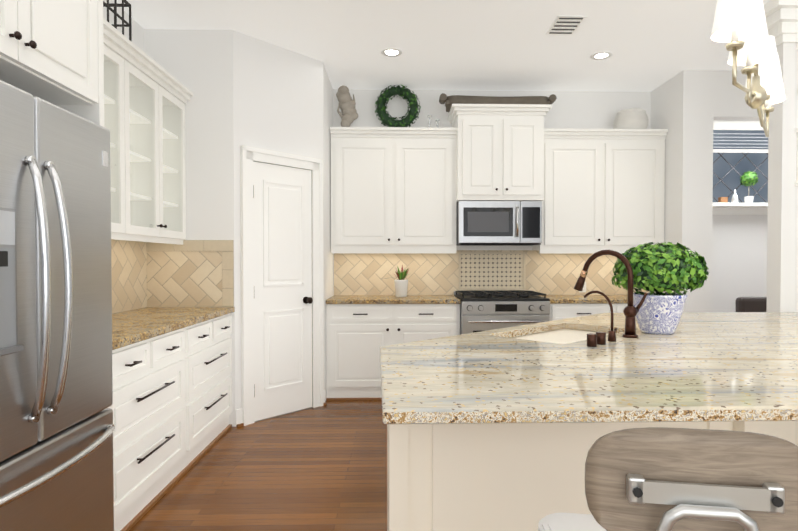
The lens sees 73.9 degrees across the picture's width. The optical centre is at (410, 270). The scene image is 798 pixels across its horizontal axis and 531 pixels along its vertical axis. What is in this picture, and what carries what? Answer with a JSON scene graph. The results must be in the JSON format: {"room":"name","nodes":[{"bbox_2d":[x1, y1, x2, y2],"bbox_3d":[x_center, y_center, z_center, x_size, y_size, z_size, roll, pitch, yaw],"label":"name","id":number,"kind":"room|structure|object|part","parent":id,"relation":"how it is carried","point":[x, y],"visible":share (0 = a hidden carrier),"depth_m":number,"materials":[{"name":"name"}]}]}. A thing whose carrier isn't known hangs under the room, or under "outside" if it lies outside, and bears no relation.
{"room":"kitchen","nodes":[
{"label":"kitchen","id":0,"kind":"room"},
{"bbox_2d":[103,0,131,40],"bbox_3d":[-1.778,-1.437,2.729,0.278,0.250,0.808,0,1,-2],"label":"wire basket","id":1,"kind":"object","parent":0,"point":[115,5],"visible":0.15,"depth_m":3.06,"materials":[{"name":"black metal"}]},
{"bbox_2d":[129,400,386,530],"bbox_3d":[1.517,1.225,3.565,12.000,0.050,10.600,0,1,-2],"label":"floor","id":2,"kind":"structure","parent":0,"point":[322,468],"depth_m":3.06,"materials":[{"name":"brown wood"}]},
{"bbox_2d":[0,80,114,530],"bbox_3d":[-1.533,0.325,1.724,0.791,1.812,0.907,0,1,-2],"label":"refrigerator","id":3,"kind":"object","parent":2,"relation":"on","point":[57,427],"visible":1,"depth_m":1.78,"materials":[{"name":"grey metal"}]},
{"bbox_2d":[108,328,191,530],"bbox_3d":[-1.633,0.777,2.674,0.647,0.875,0.895,0,1,-2],"label":"base cabinet","id":4,"kind":"object","parent":2,"relation":"on","point":[171,407],"depth_m":2.67,"materials":[{"name":"paint"}]},
{"bbox_2d":[112,308,234,351],"bbox_3d":[-1.639,0.312,3.114,0.660,0.040,1.790,0,1,-2],"label":"countertop","id":5,"kind":"structure","parent":4,"relation":"on","point":[135,326],"depth_m":3.09,"materials":[{"name":"beige stone"}]},
{"bbox_2d":[188,312,232,466],"bbox_3d":[-1.657,0.762,3.569,0.647,0.875,0.895,0,1,-2],"label":"base cabinet","id":6,"kind":"object","parent":2,"relation":"on","point":[211,340],"depth_m":3.55,"materials":[{"name":"paint"}]},
{"bbox_2d":[326,304,459,400],"bbox_3d":[-0.165,0.737,5.096,1.210,0.876,0.622,0,1,-2],"label":"base cabinet","id":7,"kind":"object","parent":2,"relation":"on","point":[355,333],"depth_m":4.79,"materials":[{"name":"paint"}]},
{"bbox_2d":[326,296,460,303],"bbox_3d":[-0.164,0.279,5.079,1.213,0.040,0.640,0,1,-2],"label":"countertop","id":8,"kind":"structure","parent":7,"relation":"on","point":[334,299],"depth_m":4.78,"materials":[{"name":"beige stone"}]},
{"bbox_2d":[384,265,410,296],"bbox_3d":[-0.137,0.101,5.106,0.308,0.315,0.188,0,1,-2],"label":"planter","id":9,"kind":"object","parent":8,"relation":"on","point":[401,285],"visible":1,"depth_m":5.06,"materials":[{"name":"white ceramic"}]},
{"bbox_3d":[0.831,0.011,5.409,0.684,0.389,0.014,0,1,-2],"label":"mosaic panel mounted","id":10,"kind":"part","parent":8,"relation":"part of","materials":[{"name":"tile"}]},
{"bbox_2d":[454,291,549,334],"bbox_3d":[0.846,0.693,5.055,0.796,0.963,0.738,0,1,-2],"label":"gas range","id":11,"kind":"object","parent":2,"relation":"on","point":[480,311],"visible":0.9,"depth_m":4.75,"materials":[{"name":"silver metal"}]},
{"bbox_2d":[549,300,626,320],"bbox_3d":[1.859,0.736,5.151,1.220,0.876,0.622,0,1,-2],"label":"base cabinet","id":12,"kind":"object","parent":2,"relation":"on","point":[557,311],"depth_m":4.84,"materials":[{"name":"paint"}]},
{"bbox_2d":[541,296,627,303],"bbox_3d":[1.858,0.278,5.134,1.223,0.040,0.640,0,1,-2],"label":"countertop","id":13,"kind":"structure","parent":12,"relation":"on","point":[553,299],"depth_m":4.81,"materials":[{"name":"beige stone"}]},
{"bbox_2d":[383,416,797,530],"bbox_3d":[1.618,0.794,1.700,3.400,0.876,3.658,0,1,-2],"label":"kitchen island","id":14,"kind":"object","parent":2,"relation":"on","point":[503,429],"depth_m":1.67,"materials":[{"name":"wood"}]},
{"bbox_2d":[380,312,797,419],"bbox_3d":[1.608,0.323,2.427,3.480,0.038,2.292,0,1,-2],"label":"island countertop","id":15,"kind":"structure","parent":14,"relation":"on","point":[713,363],"depth_m":1.65,"materials":[{"name":"beige stone"}]},
{"bbox_2d":[587,333,596,346],"bbox_3d":[0.734,0.284,2.148,0.040,0.049,0.040,0,1,-2],"label":"accessory","id":16,"kind":"object","parent":15,"relation":"on","point":[591,340],"visible":1,"depth_m":2.13,"materials":[{"name":"brown metal"}]},
{"bbox_2d":[583,291,616,341],"bbox_3d":[0.838,0.197,2.326,0.125,0.216,0.116,0,1,-2],"label":"filter faucet","id":17,"kind":"object","parent":15,"relation":"on","point":[611,335],"visible":1,"depth_m":2.28,"materials":[{"name":"brown metal"}]},
{"bbox_2d":[596,332,605,344],"bbox_3d":[0.791,0.283,2.204,0.040,0.049,0.040,0,1,-2],"label":"accessory","id":18,"kind":"object","parent":15,"relation":"on","point":[601,338],"visible":0.86,"depth_m":2.19,"materials":[{"name":"brown metal"}]},
{"bbox_2d":[574,250,647,337],"bbox_3d":[0.940,0.103,2.491,0.284,0.398,0.242,0,1,-2],"label":"kitchen faucet","id":19,"kind":"object","parent":15,"relation":"on","point":[630,311],"visible":1,"depth_m":2.40,"materials":[{"name":"brown metal"}]},
{"bbox_2d":[612,242,708,334],"bbox_3d":[1.196,0.082,2.555,0.465,0.438,0.313,0,1,-2],"label":"potted plant","id":20,"kind":"object","parent":15,"relation":"on","point":[659,269],"visible":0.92,"depth_m":2.47,"materials":[{"name":"green plant"}]},
{"bbox_2d":[538,427,797,530],"bbox_3d":[0.468,0.738,0.992,0.443,1.003,0.463,0,1,9],"label":"bar stool","id":21,"kind":"object","parent":2,"relation":"on","point":[660,479],"visible":1,"depth_m":0.79,"materials":[{"name":"brown wood"}]},
{"bbox_2d":[735,297,766,311],"bbox_3d":[3.678,0.718,5.756,0.700,0.890,0.620,0,1,-2],"label":"leather chair","id":22,"kind":"object","parent":2,"relation":"on","point":[750,304],"visible":0.02,"depth_m":5.44,"materials":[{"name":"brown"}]},
{"bbox_2d":[113,0,769,91],"bbox_3d":[1.517,-1.824,3.513,12.000,0.050,10.600,0,1,-2],"label":"ceiling","id":23,"kind":"structure","parent":0,"point":[650,45],"depth_m":4.12,"materials":[{"name":"paint"}]},
{"bbox_2d":[381,48,401,56],"bbox_3d":[-0.158,-1.811,4.408,0.175,0.005,0.175,0,1,-11],"label":"recessed light","id":24,"kind":"object","parent":23,"relation":"in","point":[391,52],"depth_m":4.41,"materials":[{"name":"white paint"}]},
{"bbox_2d":[546,16,586,34],"bbox_3d":[1.141,-1.800,3.903,0.210,0.009,0.300,0,1,-2],"label":"ceiling vent","id":25,"kind":"object","parent":23,"relation":"in","point":[565,25],"visible":1,"depth_m":3.89,"materials":[{"name":"white metal"}]},
{"bbox_2d":[591,51,611,59],"bbox_3d":[1.611,-1.812,4.476,0.175,0.005,0.175,0,1,-11],"label":"recessed light","id":26,"kind":"object","parent":23,"relation":"in","point":[604,54],"depth_m":4.47,"materials":[{"name":"white paint"}]},
{"bbox_2d":[711,0,785,136],"bbox_3d":[1.272,-1.171,1.950,0.133,1.200,1.014,1,1,39],"label":"chandelier","id":27,"kind":"object","parent":23,"relation":"hanging from","point":[740,26],"visible":1,"depth_m":1.78,"materials":[{"name":"white fabric"}]},
{"bbox_2d":[103,0,797,426],"bbox_3d":[2.738,-0.281,2.432,9.620,3.000,8.320,0,1,-2],"label":"wall","id":28,"kind":"structure","parent":0,"point":[251,90],"depth_m":4.41,"materials":[{"name":"paint"}]},
{"bbox_2d":[0,0,103,111],"bbox_3d":[-1.600,-0.954,1.700,0.662,0.570,0.925,0,1,-2],"label":"upper cabinet","id":29,"kind":"object","parent":28,"relation":"attached to","point":[52,51],"depth_m":1.93,"materials":[{"name":"paint"}]},
{"bbox_2d":[235,390,326,427],"bbox_3d":[2.750,1.155,2.420,9.397,0.130,8.147,0,1,-2],"label":"baseboard","id":30,"kind":"structure","parent":28,"relation":"attached to","point":[239,418],"depth_m":4.04,"materials":[{"name":"white paint"}]},
{"bbox_2d":[240,145,323,425],"bbox_3d":[-1.030,0.119,4.329,0.554,2.137,0.579,0,1,-2],"label":"door","id":31,"kind":"structure","parent":28,"relation":"attached to","point":[281,198],"depth_m":4.30,"materials":[{"name":"white paint"}]},
{"bbox_2d":[330,132,457,251],"bbox_3d":[-0.164,-0.749,5.216,1.200,1.100,0.332,0,1,-2],"label":"upper cabinet","id":32,"kind":"object","parent":28,"relation":"attached to","point":[398,194],"depth_m":5.05,"materials":[{"name":"paint"}]},
{"bbox_2d":[336,85,357,126],"bbox_3d":[-0.619,-1.576,5.169,0.220,0.445,0.085,0,1,-2],"label":"driftwood sculpture","id":33,"kind":"object","parent":32,"relation":"on","point":[349,113],"visible":0.94,"depth_m":5.14,"materials":[{"name":"beige wood"}]},
{"bbox_2d":[375,85,420,126],"bbox_3d":[-0.128,-1.616,5.252,0.457,0.461,0.133,0,1,-2],"label":"boxwood wreath","id":34,"kind":"object","parent":32,"relation":"on","point":[412,112],"visible":1,"depth_m":5.22,"materials":[{"name":"green plant"}]},
{"bbox_2d":[427,115,431,126],"bbox_3d":[0.186,-1.434,5.194,0.060,0.160,0.058,0,1,-2],"label":"candlestick","id":35,"kind":"object","parent":32,"relation":"on","point":[429,117],"visible":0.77,"depth_m":5.19,"materials":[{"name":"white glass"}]},
{"bbox_2d":[450,108,545,203],"bbox_3d":[0.842,-1.076,5.178,0.810,0.825,0.452,0,1,-2],"label":"upper cabinet","id":36,"kind":"object","parent":28,"relation":"attached to","point":[500,153],"depth_m":4.96,"materials":[{"name":"paint"}]},
{"bbox_2d":[439,93,556,111],"bbox_3d":[0.842,-1.620,5.159,1.128,0.154,0.300,0,1,-2],"label":"wood tray","id":37,"kind":"object","parent":36,"relation":"on","point":[448,101],"visible":0.56,"depth_m":5.05,"materials":[{"name":"brown wood"}]},
{"bbox_2d":[456,201,541,245],"bbox_3d":[0.842,-0.454,5.182,0.790,0.412,0.446,0,1,-2],"label":"microwave","id":38,"kind":"object","parent":36,"relation":"attached to","point":[498,223],"visible":0.98,"depth_m":5.00,"materials":[{"name":"grey metal"}]},
{"bbox_2d":[530,132,666,251],"bbox_3d":[1.853,-0.750,5.271,1.215,1.100,0.332,0,1,-2],"label":"upper cabinet","id":39,"kind":"object","parent":28,"relation":"attached to","point":[605,190],"depth_m":5.11,"materials":[{"name":"paint"}]},
{"bbox_2d":[613,108,648,128],"bbox_3d":[2.180,-1.462,5.248,0.325,0.215,0.325,0,1,-2],"label":"crock","id":40,"kind":"object","parent":39,"relation":"on","point":[633,118],"visible":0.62,"depth_m":5.12,"materials":[{"name":"white ceramic"}]},
{"bbox_2d":[712,122,767,214],"bbox_3d":[4.191,-1.238,6.363,1.640,1.120,0.260,0,1,-2],"label":"window","id":41,"kind":"structure","parent":28,"relation":"in","point":[739,148],"depth_m":6.48,"materials":[{"name":"white"}]},
{"bbox_2d":[764,0,797,185],"bbox_3d":[4.903,-1.175,3.709,5.020,1.253,0.435,0,1,-2],"label":"trim","id":42,"kind":"structure","parent":28,"relation":"attached to","point":[781,16],"depth_m":3.54,"materials":[{"name":"white paint"}]}
]}

